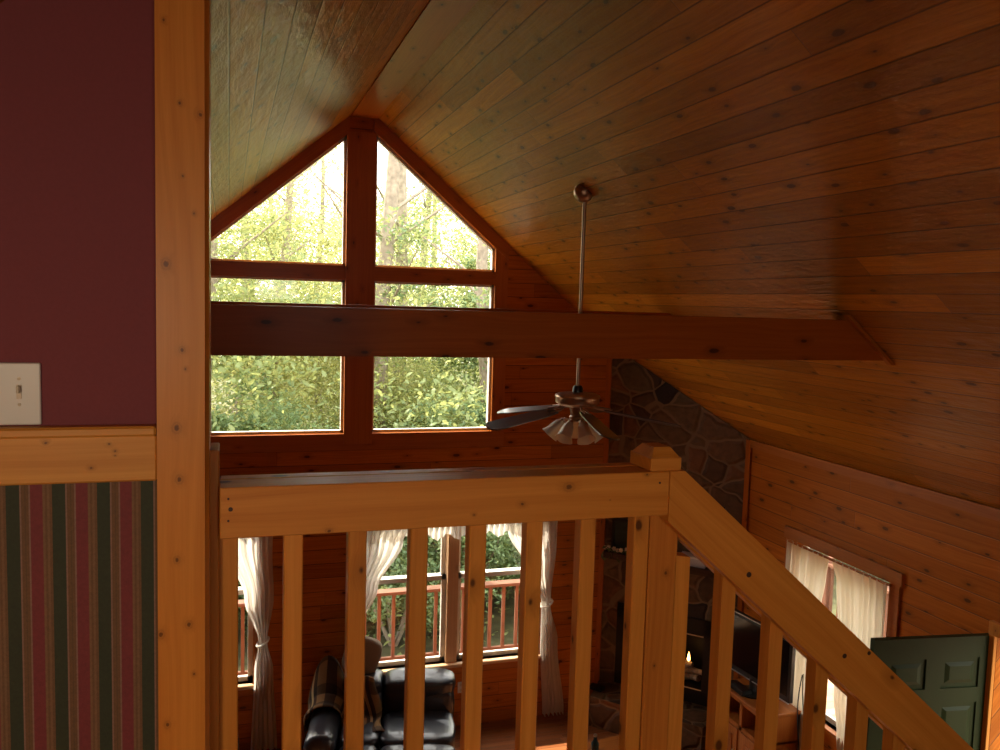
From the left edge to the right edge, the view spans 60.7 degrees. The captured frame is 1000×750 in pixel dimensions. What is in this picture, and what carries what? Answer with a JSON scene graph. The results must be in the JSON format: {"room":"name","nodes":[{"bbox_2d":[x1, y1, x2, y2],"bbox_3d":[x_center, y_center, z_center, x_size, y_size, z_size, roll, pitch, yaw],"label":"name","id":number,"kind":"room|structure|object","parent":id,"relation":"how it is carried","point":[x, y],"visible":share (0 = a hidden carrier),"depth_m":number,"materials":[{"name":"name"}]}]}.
{"room":"cabin loft landing","nodes":[
{"label":"cabin loft landing","id":0,"kind":"room"},
{"bbox_2d":[0,0,158,749],"bbox_3d":[-1.693,0.258,1.257,2.266,2.175,0.120,0,5,-18],"label":"wall","id":1,"kind":"structure","parent":0,"point":[78,204],"depth_m":1.48,"materials":[{"name":"red paint"}]},
{"bbox_2d":[0,363,41,424],"bbox_3d":[-0.816,0.033,1.440,0.074,0.106,0.020,0,5,-18],"label":"light switch","id":2,"kind":"object","parent":1,"relation":"attached to","point":[20,383],"visible":1,"depth_m":1.45,"materials":[{"name":"grey plastic"}]},
{"bbox_2d":[0,424,156,485],"bbox_3d":[-1.677,0.136,1.170,2.246,0.099,0.032,0,5,-18],"label":"chair rail","id":3,"kind":"object","parent":1,"relation":"attached to","point":[60,454],"visible":0.91,"depth_m":1.47,"materials":[{"name":"brown wood"}]},
{"bbox_2d":[154,0,210,749],"bbox_3d":[-0.589,0.232,1.601,0.086,2.231,0.168,0,5,-18],"label":"wooden post","id":4,"kind":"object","parent":1,"relation":"attached to","point":[182,28],"depth_m":1.50,"materials":[{"name":"brown wood"}]},
{"bbox_2d":[211,116,606,741],"bbox_3d":[-1.347,0.528,8.124,7.126,6.020,0.140,0,5,-18],"label":"wall","id":5,"kind":"structure","parent":0,"point":[528,381],"depth_m":8.40,"materials":[{"name":"brown wood"}]},
{"bbox_2d":[238,587,257,696],"bbox_3d":[-2.852,2.053,7.760,1.370,1.860,0.190,0,5,-18],"label":"window","id":6,"kind":"structure","parent":5,"relation":"in","point":[246,689],"depth_m":7.96,"materials":[{"name":"brown wood"}]},
{"bbox_2d":[238,536,276,749],"bbox_3d":[-2.434,2.354,7.797,0.789,2.342,0.168,0,5,-18],"label":"curtain","id":7,"kind":"object","parent":6,"relation":"hanging from","point":[255,566],"visible":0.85,"depth_m":7.87,"materials":[{"name":"white fabric"}]},
{"bbox_2d":[211,135,346,434],"bbox_3d":[-2.011,-0.825,7.746,1.196,2.743,0.114,0,5,-18],"label":"window","id":8,"kind":"structure","parent":5,"relation":"in","point":[220,268],"depth_m":7.75,"materials":[{"name":"brown wood"}]},
{"bbox_2d":[211,116,349,237],"bbox_3d":[-2.170,-1.588,7.573,1.646,1.536,0.028,0,5,-18],"label":"trim","id":9,"kind":"structure","parent":5,"relation":"attached to","point":[340,131],"depth_m":7.61,"materials":[{"name":"brown wood"}]},
{"bbox_2d":[211,431,503,453],"bbox_3d":[-1.493,0.627,7.998,3.200,0.156,0.030,0,5,-18],"label":"sill","id":10,"kind":"structure","parent":5,"relation":"attached to","point":[448,439],"depth_m":8.04,"materials":[{"name":"brown wood"}]},
{"bbox_2d":[343,131,376,443],"bbox_3d":[-1.300,-0.783,7.920,0.264,2.870,0.040,0,5,-18],"label":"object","id":11,"kind":"structure","parent":5,"relation":"attached to","point":[361,146],"depth_m":7.88,"materials":[{"name":"brown wood"}]},
{"bbox_2d":[239,702,567,749],"bbox_3d":[-1.942,3.482,8.134,5.966,0.100,0.015,0,5,-18],"label":"baseboard","id":12,"kind":"structure","parent":5,"relation":"attached to","point":[498,715],"depth_m":8.71,"materials":[{"name":"brown wood"}]},
{"bbox_2d":[372,136,495,431],"bbox_3d":[-0.626,-0.839,8.184,1.180,2.775,0.114,0,5,-18],"label":"window","id":13,"kind":"structure","parent":5,"relation":"in","point":[384,274],"depth_m":8.16,"materials":[{"name":"brown wood"}]},
{"bbox_2d":[374,118,508,259],"bbox_3d":[-0.534,-1.750,8.078,1.330,1.270,0.028,0,5,-18],"label":"trim","id":14,"kind":"structure","parent":5,"relation":"attached to","point":[392,140],"depth_m":8.05,"materials":[{"name":"brown wood"}]},
{"bbox_2d":[458,682,461,692],"bbox_3d":[-0.391,3.143,8.599,0.072,0.115,0.008,0,5,-18],"label":"wall outlet","id":15,"kind":"object","parent":5,"relation":"attached to","point":[459,683],"visible":0.5,"depth_m":8.59,"materials":[{"name":"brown plastic"}]},
{"bbox_2d":[377,534,546,673],"bbox_3d":[-0.469,2.056,8.517,2.030,1.860,0.190,0,5,-18],"label":"window","id":16,"kind":"structure","parent":5,"relation":"in","point":[450,575],"depth_m":8.53,"materials":[{"name":"brown wood"}]},
{"bbox_2d":[367,523,519,543],"bbox_3d":[-0.397,1.387,8.375,2.120,0.452,0.039,0,5,-18],"label":"window valance","id":17,"kind":"object","parent":16,"relation":"attached to","point":[457,532],"visible":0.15,"depth_m":8.37,"materials":[{"name":"white fabric"}]},
{"bbox_2d":[366,529,406,611],"bbox_3d":[-1.052,2.356,8.236,0.910,2.342,0.168,0,5,-18],"label":"curtain","id":18,"kind":"object","parent":17,"relation":"hanging from","point":[380,555],"visible":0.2,"depth_m":8.16,"materials":[{"name":"white fabric"}]},
{"bbox_2d":[506,521,563,715],"bbox_3d":[0.234,2.363,8.645,0.988,2.352,0.168,0,5,-18],"label":"curtain","id":19,"kind":"object","parent":17,"relation":"hanging from","point":[551,687],"visible":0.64,"depth_m":8.75,"materials":[{"name":"white fabric"}]},
{"bbox_2d":[490,249,508,430],"bbox_3d":[-0.005,-0.290,8.389,0.130,1.922,0.020,0,5,-18],"label":"trim","id":20,"kind":"structure","parent":5,"relation":"attached to","point":[501,262],"depth_m":8.38,"materials":[{"name":"brown wood"}]},
{"bbox_2d":[594,359,611,683],"bbox_3d":[1.063,1.597,8.913,0.075,3.895,0.022,5,6,30],"label":"trim","id":21,"kind":"structure","parent":5,"relation":"attached to","point":[609,361],"depth_m":8.92,"materials":[{"name":"brown wood"}]},
{"bbox_2d":[272,708,618,749],"bbox_3d":[0.336,4.131,2.812,7.386,0.150,11.890,0,5,-18],"label":"floor","id":22,"kind":"structure","parent":0,"point":[551,731],"depth_m":8.50,"materials":[{"name":"brown wood"}]},
{"bbox_2d":[303,667,455,749],"bbox_3d":[-1.043,3.183,7.627,1.296,0.835,0.976,1,5,-5],"label":"leather sofa","id":23,"kind":"object","parent":22,"relation":"on","point":[323,732],"visible":0.63,"depth_m":7.60,"materials":[{"name":"black leather"}]},
{"bbox_2d":[303,655,343,738],"bbox_3d":[-1.573,2.976,7.736,0.366,0.739,0.416,1,5,-4],"label":"throw blanket","id":24,"kind":"object","parent":23,"relation":"on","point":[327,686],"visible":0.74,"depth_m":7.79,"materials":[{"name":"brown fabric"}]},
{"bbox_2d":[339,720,380,749],"bbox_3d":[-1.229,3.170,7.556,0.344,0.199,0.581,1,5,-5],"label":"seat cushion","id":25,"kind":"object","parent":23,"relation":"on","point":[371,739],"depth_m":7.36,"materials":[{"name":"black leather"}]},
{"bbox_2d":[342,636,382,673],"bbox_3d":[-1.277,2.597,7.913,0.373,0.388,0.137,2,5,-1],"label":"throw pillow","id":26,"kind":"object","parent":23,"relation":"on","point":[373,647],"visible":0.44,"depth_m":7.86,"materials":[{"name":"beige fabric"}]},
{"bbox_2d":[364,675,383,731],"bbox_3d":[-1.195,2.918,7.575,0.320,0.381,0.414,0,5,-18],"label":"throw blanket","id":27,"kind":"object","parent":23,"relation":"on","point":[372,702],"visible":0.5,"depth_m":7.67,"materials":[{"name":"brown fabric"}]},
{"bbox_2d":[365,669,383,693],"bbox_3d":[-1.248,2.859,7.907,0.346,0.242,0.319,1,5,-5],"label":"cushion","id":28,"kind":"object","parent":23,"relation":"on","point":[378,676],"depth_m":7.86,"materials":[{"name":"black leather"}]},
{"bbox_2d":[378,693,382,708],"bbox_3d":[-1.252,3.011,7.902,0.339,0.326,0.265,1,5,-5],"label":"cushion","id":29,"kind":"object","parent":23,"relation":"on","point":[380,694],"depth_m":7.82,"materials":[{"name":"black leather"}]},
{"bbox_2d":[379,711,454,748],"bbox_3d":[-0.728,3.182,7.596,0.662,0.195,0.582,1,5,-5],"label":"seat cushion","id":30,"kind":"object","parent":23,"relation":"on","point":[439,726],"depth_m":7.48,"materials":[{"name":"black leather"}]},
{"bbox_2d":[383,692,454,713],"bbox_3d":[-0.754,3.021,7.942,0.660,0.326,0.272,1,5,-5],"label":"cushion","id":31,"kind":"object","parent":23,"relation":"on","point":[393,702],"depth_m":7.82,"materials":[{"name":"black leather"}]},
{"bbox_2d":[384,667,455,696],"bbox_3d":[-0.749,2.870,7.952,0.670,0.251,0.323,1,5,-5],"label":"cushion","id":32,"kind":"object","parent":23,"relation":"on","point":[439,682],"depth_m":7.84,"materials":[{"name":"black leather"}]},
{"bbox_2d":[587,735,618,749],"bbox_3d":[1.107,3.452,7.233,0.840,0.490,0.660,-1,5,-26],"label":"coffee table","id":33,"kind":"object","parent":22,"relation":"on","point":[611,743],"visible":0.08,"depth_m":7.38,"materials":[{"name":"orange wood"}]},
{"bbox_2d":[591,733,598,749],"bbox_3d":[0.810,3.124,7.276,0.068,0.136,0.068,0,5,-18],"label":"glass bottle","id":34,"kind":"object","parent":33,"relation":"on","point":[594,744],"visible":1,"depth_m":7.26,"materials":[{"name":"teal"}]},
{"bbox_2d":[589,359,750,749],"bbox_3d":[1.704,1.663,8.534,1.480,3.865,0.760,5,6,30],"label":"stone fireplace","id":35,"kind":"object","parent":22,"relation":"on","point":[711,451],"visible":0.36,"depth_m":8.51,"materials":[{"name":"grey stone"}]},
{"bbox_2d":[601,545,626,562],"bbox_3d":[1.245,1.833,8.639,0.458,0.178,0.081,5,6,32],"label":"flower garland","id":36,"kind":"object","parent":35,"relation":"on","point":[606,547],"visible":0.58,"depth_m":8.69,"materials":[{"name":"beige plant"}]},
{"bbox_2d":[611,518,627,548],"bbox_3d":[1.260,1.631,8.743,0.240,0.333,0.025,5,6,30],"label":"picture frame","id":37,"kind":"object","parent":35,"relation":"on","point":[619,525],"visible":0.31,"depth_m":8.76,"materials":[{"name":"black plastic"}]},
{"bbox_2d":[603,550,713,577],"bbox_3d":[1.649,1.866,8.487,1.260,0.065,0.200,5,6,30],"label":"mantel shelf","id":38,"kind":"object","parent":35,"relation":"attached to","point":[706,572],"depth_m":8.26,"materials":[{"name":"brown wood"}]},
{"bbox_2d":[682,551,705,568],"bbox_3d":[1.890,1.804,8.335,0.270,0.095,0.140,5,6,30],"label":"trinket box","id":39,"kind":"object","parent":35,"relation":"on","point":[694,561],"visible":0.32,"depth_m":8.27,"materials":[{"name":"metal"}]},
{"bbox_2d":[727,678,800,749],"bbox_3d":[2.264,3.266,7.593,0.398,0.865,0.700,0,5,-18],"label":"tv stand","id":40,"kind":"object","parent":22,"relation":"on","point":[742,710],"visible":0.57,"depth_m":7.44,"materials":[{"name":"orange wood"}]},
{"bbox_2d":[732,609,795,704],"bbox_3d":[2.257,2.500,7.581,0.260,0.660,0.940,-1,5,-24],"label":"television","id":41,"kind":"object","parent":40,"relation":"on","point":[746,634],"visible":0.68,"depth_m":7.57,"materials":[{"name":"black plastic"}]},
{"bbox_2d":[797,674,803,749],"bbox_3d":[2.521,3.116,7.144,0.050,1.246,0.119,0,5,-18],"label":"cables","id":42,"kind":"object","parent":41,"relation":"hanging from","point":[802,676],"visible":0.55,"depth_m":7.14,"materials":[{"name":"black plastic"}]},
{"bbox_2d":[0,0,999,508],"bbox_3d":[0.472,-0.504,2.404,7.126,3.120,11.870,0,5,-18],"label":"ceiling","id":43,"kind":"structure","parent":0,"point":[791,159],"depth_m":4.47,"materials":[{"name":"brown wood"}]},
{"bbox_2d":[351,0,477,118],"bbox_3d":[0.506,-1.840,2.304,0.240,0.030,11.600,0,5,-18],"label":"ceiling beam","id":44,"kind":"structure","parent":43,"relation":"attached to","point":[438,19],"depth_m":5.65,"materials":[{"name":"brown wood"}]},
{"bbox_2d":[211,301,671,315],"bbox_3d":[-0.722,-0.373,6.162,4.865,0.248,0.130,0,5,-18],"label":"tie beam","id":45,"kind":"structure","parent":43,"relation":"attached to","point":[212,302],"depth_m":6.16,"materials":[{"name":"brown wood"}]},
{"bbox_2d":[211,304,894,364],"bbox_3d":[-0.077,-0.203,4.173,4.824,0.275,0.165,0,5,-18],"label":"tie beam","id":46,"kind":"structure","parent":43,"relation":"attached to","point":[236,330],"depth_m":4.18,"materials":[{"name":"brown wood"}]},
{"bbox_2d":[485,184,680,444],"bbox_3d":[0.557,-0.413,5.901,1.387,1.781,1.360,0,5,-18],"label":"ceiling fan","id":47,"kind":"object","parent":43,"relation":"hanging from","point":[579,401],"visible":1,"depth_m":5.89,"materials":[{"name":"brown metal"}]},
{"bbox_2d":[822,556,888,636],"bbox_3d":[5.752,3.389,7.706,0.140,1.040,8.550,0,5,-18],"label":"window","id":48,"kind":"structure","parent":0,"point":[827,599],"depth_m":11.62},
{"bbox_2d":[739,448,999,749],"bbox_3d":[3.823,2.549,3.774,0.140,3.037,11.600,0,5,-18],"label":"wall","id":49,"kind":"structure","parent":0,"point":[948,557],"depth_m":6.26,"materials":[{"name":"brown wood"}]},
{"bbox_2d":[733,439,750,678],"bbox_3d":[2.313,2.121,8.212,0.045,3.042,0.022,5,6,30],"label":"trim","id":50,"kind":"structure","parent":49,"relation":"attached to","point":[748,449],"depth_m":8.12,"materials":[{"name":"brown wood"}]},
{"bbox_2d":[784,525,904,744],"bbox_3d":[2.768,2.163,6.990,0.175,1.545,1.390,0,5,-18],"label":"window","id":51,"kind":"structure","parent":49,"relation":"in","point":[897,578],"depth_m":6.65,"materials":[{"name":"brown wood"}]},
{"bbox_2d":[786,539,891,586],"bbox_3d":[2.708,1.501,6.908,0.042,0.023,1.230,0,5,-18],"label":"curtain rod","id":52,"kind":"object","parent":51,"relation":"attached to","point":[789,540],"visible":1,"depth_m":6.83,"materials":[{"name":"brown wood"}]},
{"bbox_2d":[785,540,828,749],"bbox_3d":[2.574,2.425,7.295,0.038,1.932,0.540,0,5,-18],"label":"curtain","id":53,"kind":"object","parent":52,"relation":"hanging from","point":[808,567],"visible":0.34,"depth_m":7.27,"materials":[{"name":"white fabric"}]},
{"bbox_2d":[832,559,886,749],"bbox_3d":[2.763,2.482,6.702,0.038,1.932,0.650,0,5,-18],"label":"curtain","id":54,"kind":"object","parent":52,"relation":"hanging from","point":[861,599],"visible":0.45,"depth_m":6.65,"materials":[{"name":"white fabric"}]},
{"bbox_2d":[750,440,999,521],"bbox_3d":[3.953,1.123,3.100,0.025,0.075,10.500,0,5,-18],"label":"trim","id":55,"kind":"structure","parent":49,"relation":"attached to","point":[993,513],"depth_m":6.39,"materials":[{"name":"brown wood"}]},
{"bbox_2d":[980,620,999,749],"bbox_3d":[3.305,2.783,5.115,0.033,2.310,1.075,0,5,-18],"label":"door frame","id":56,"kind":"structure","parent":49,"relation":"in","point":[994,626],"depth_m":5.53,"materials":[{"name":"brown wood"}]},
{"bbox_2d":[866,633,988,749],"bbox_3d":[2.763,2.772,5.539,0.870,2.190,0.116,1,5,-10],"label":"door","id":57,"kind":"structure","parent":56,"relation":"attached to","point":[947,672],"depth_m":5.50,"materials":[{"name":"green paint"}]},
{"bbox_3d":[-0.449,1.715,-0.949,3.306,0.280,5.360,0,5,-18],"label":"floor","id":58,"kind":"structure","parent":0,"visible":0},
{"bbox_2d":[210,443,973,749],"bbox_3d":[0.976,1.885,2.289,3.348,3.501,0.123,0,5,-18],"label":"loft railing","id":59,"kind":"object","parent":58,"relation":"on","point":[663,505],"visible":0.96,"depth_m":1.86,"materials":[{"name":"brown wood"}]},
{"label":"outside","id":60,"kind":"structure","parent":0,"visible":0},
{"bbox_2d":[826,680,835,717],"bbox_3d":[0.799,4.068,4.986,11.286,0.130,11.250,0,5,-18],"label":"deck","id":61,"kind":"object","parent":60,"point":[830,709],"depth_m":9.67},
{"bbox_2d":[238,579,519,675],"bbox_3d":[-0.160,2.985,10.431,9.620,1.040,0.140,0,5,-18],"label":"deck railing","id":62,"kind":"object","parent":61,"relation":"on","point":[513,582],"visible":0.09,"depth_m":10.24,"materials":[{"name":"brown wood"}]},
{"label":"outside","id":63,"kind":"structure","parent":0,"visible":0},
{"bbox_2d":[211,366,887,670],"bbox_3d":[-2.950,3.971,25.778,130.000,1.919,130.000,0,5,-18],"label":"ground","id":64,"kind":"structure","parent":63,"point":[509,613],"depth_m":14.46,"materials":[{"name":"green plant"}]},
{"bbox_2d":[212,241,232,426],"bbox_3d":[-8.634,-2.854,18.052,6.479,16.455,6.796,1,5,-4],"label":"tree","id":65,"kind":"object","parent":64,"relation":"on","point":[222,241],"visible":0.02,"depth_m":19.55,"materials":[{"name":"green plant"}]},
{"bbox_2d":[211,207,273,408],"bbox_3d":[-11.302,-1.956,29.331,8.266,13.195,7.521,-2,6,-34],"label":"tree","id":66,"kind":"object","parent":64,"relation":"on","point":[270,207],"visible":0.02,"depth_m":29.42,"materials":[{"name":"green plant"}]},
{"bbox_2d":[218,196,328,429],"bbox_3d":[-10.059,-3.308,35.678,7.521,13.954,8.266,2,5,5],"label":"tree","id":67,"kind":"object","parent":64,"relation":"on","point":[271,196],"visible":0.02,"depth_m":35.29,"materials":[{"name":"green plant"}]},
{"bbox_2d":[211,368,336,628],"bbox_3d":[-4.450,2.196,14.958,5.211,4.975,5.065,2,5,3],"label":"shrub","id":68,"kind":"object","parent":64,"relation":"on","point":[221,421],"visible":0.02,"depth_m":14.93,"materials":[{"name":"green plant"}]},
{"bbox_2d":[211,159,337,597],"bbox_3d":[-5.626,-1.860,15.399,5.388,13.933,6.424,-2,6,-39],"label":"tree","id":69,"kind":"object","parent":64,"relation":"on","point":[214,247],"visible":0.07,"depth_m":15.53,"materials":[{"name":"green plant"}]},
{"bbox_2d":[211,144,381,430],"bbox_3d":[-7.479,-2.169,23.858,7.483,14.532,8.922,3,5,13],"label":"tree","id":70,"kind":"object","parent":64,"relation":"on","point":[300,184],"visible":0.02,"depth_m":24.09,"materials":[{"name":"green plant"}]},
{"bbox_2d":[211,146,405,430],"bbox_3d":[-4.444,-1.146,18.213,5.591,12.584,5.130,-2,6,-38],"label":"tree","id":71,"kind":"object","parent":64,"relation":"on","point":[289,199],"visible":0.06,"depth_m":18.13,"materials":[{"name":"green plant"}]},
{"bbox_2d":[234,142,407,428],"bbox_3d":[-5.618,-1.470,26.413,6.676,13.091,6.869,4,5,22],"label":"tree","id":72,"kind":"object","parent":64,"relation":"on","point":[323,202],"visible":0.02,"depth_m":26.11,"materials":[{"name":"green plant"}]},
{"bbox_2d":[238,389,432,632],"bbox_3d":[-3.355,2.277,13.667,4.027,4.099,3.914,-2,6,-37],"label":"shrub","id":73,"kind":"object","parent":64,"relation":"on","point":[292,415],"visible":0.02,"depth_m":13.78,"materials":[{"name":"green plant"}]},
{"bbox_2d":[259,164,450,426],"bbox_3d":[-5.984,-4.020,33.491,8.980,16.063,10.706,-3,7,-43],"label":"tree","id":74,"kind":"object","parent":64,"relation":"on","point":[337,217],"visible":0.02,"depth_m":32.98,"materials":[{"name":"green plant"}]},
{"bbox_2d":[211,220,518,654],"bbox_3d":[-2.794,1.849,15.831,8.606,9.976,10.260,2,5,7],"label":"shrub","id":75,"kind":"object","parent":64,"relation":"on","point":[265,291],"visible":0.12,"depth_m":14.46,"materials":[{"name":"green plant"}]},
{"bbox_2d":[261,160,489,426],"bbox_3d":[-2.338,-3.062,27.548,8.231,13.011,9.814,4,5,26],"label":"tree","id":76,"kind":"object","parent":64,"relation":"on","point":[428,195],"visible":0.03,"depth_m":26.88,"materials":[{"name":"green plant"}]},
{"bbox_2d":[268,152,485,574],"bbox_3d":[-2.379,-2.362,17.682,7.138,17.109,5.986,-2,6,-37],"label":"tree","id":77,"kind":"object","parent":64,"relation":"on","point":[393,166],"visible":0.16,"depth_m":17.37,"materials":[{"name":"green plant"}]},
{"bbox_2d":[300,164,476,427],"bbox_3d":[-2.564,-3.138,21.539,5.335,16.077,6.151,-1,5,-24],"label":"tree","id":78,"kind":"object","parent":64,"relation":"on","point":[402,195],"visible":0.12,"depth_m":21.35,"materials":[{"name":"green plant"}]},
{"bbox_2d":[376,187,489,427],"bbox_3d":[-2.976,-3.507,35.318,8.266,13.171,7.521,5,6,31],"label":"tree","id":79,"kind":"object","parent":64,"relation":"on","point":[434,227],"visible":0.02,"depth_m":35.45,"materials":[{"name":"green plant"}]},
{"bbox_2d":[375,199,494,561],"bbox_3d":[-0.168,-1.256,17.849,7.138,15.223,5.986,1,5,-7],"label":"tree","id":80,"kind":"object","parent":64,"relation":"on","point":[479,298],"visible":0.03,"depth_m":17.36,"materials":[{"name":"green plant"}]},
{"bbox_2d":[366,427,516,646],"bbox_3d":[-1.564,2.612,13.563,3.553,3.556,3.453,1,5,-3],"label":"shrub","id":81,"kind":"object","parent":64,"relation":"on","point":[386,607],"visible":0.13,"depth_m":13.11,"materials":[{"name":"green plant"}]},
{"bbox_2d":[398,205,490,417],"bbox_3d":[0.687,-0.973,21.791,6.860,13.188,7.908,2,5,-1],"label":"tree","id":82,"kind":"object","parent":64,"relation":"on","point":[466,288],"visible":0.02,"depth_m":20.91,"materials":[{"name":"green plant"}]},
{"bbox_2d":[373,363,519,607],"bbox_3d":[-0.194,2.008,16.445,4.834,4.749,4.974,0,5,-21],"label":"shrub","id":83,"kind":"object","parent":64,"relation":"on","point":[483,404],"visible":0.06,"depth_m":15.93,"materials":[{"name":"green plant"}]},
{"bbox_2d":[380,389,520,630],"bbox_3d":[-0.718,2.244,14.807,4.144,4.120,4.264,2,5,9],"label":"shrub","id":84,"kind":"object","parent":64,"relation":"on","point":[403,552],"visible":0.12,"depth_m":14.40,"materials":[{"name":"green plant"}]},
{"bbox_2d":[430,208,490,399],"bbox_3d":[1.364,-3.267,26.924,7.591,16.359,7.226,4,6,29],"label":"tree","id":85,"kind":"object","parent":64,"relation":"on","point":[443,208],"visible":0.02,"depth_m":26.79,"materials":[{"name":"green plant"}]},
{"bbox_2d":[485,533,520,598],"bbox_3d":[1.234,2.340,14.578,3.683,4.082,3.790,2,5,6],"label":"shrub","id":86,"kind":"object","parent":64,"relation":"on","point":[510,556],"visible":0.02,"depth_m":13.79,"materials":[{"name":"green plant"}]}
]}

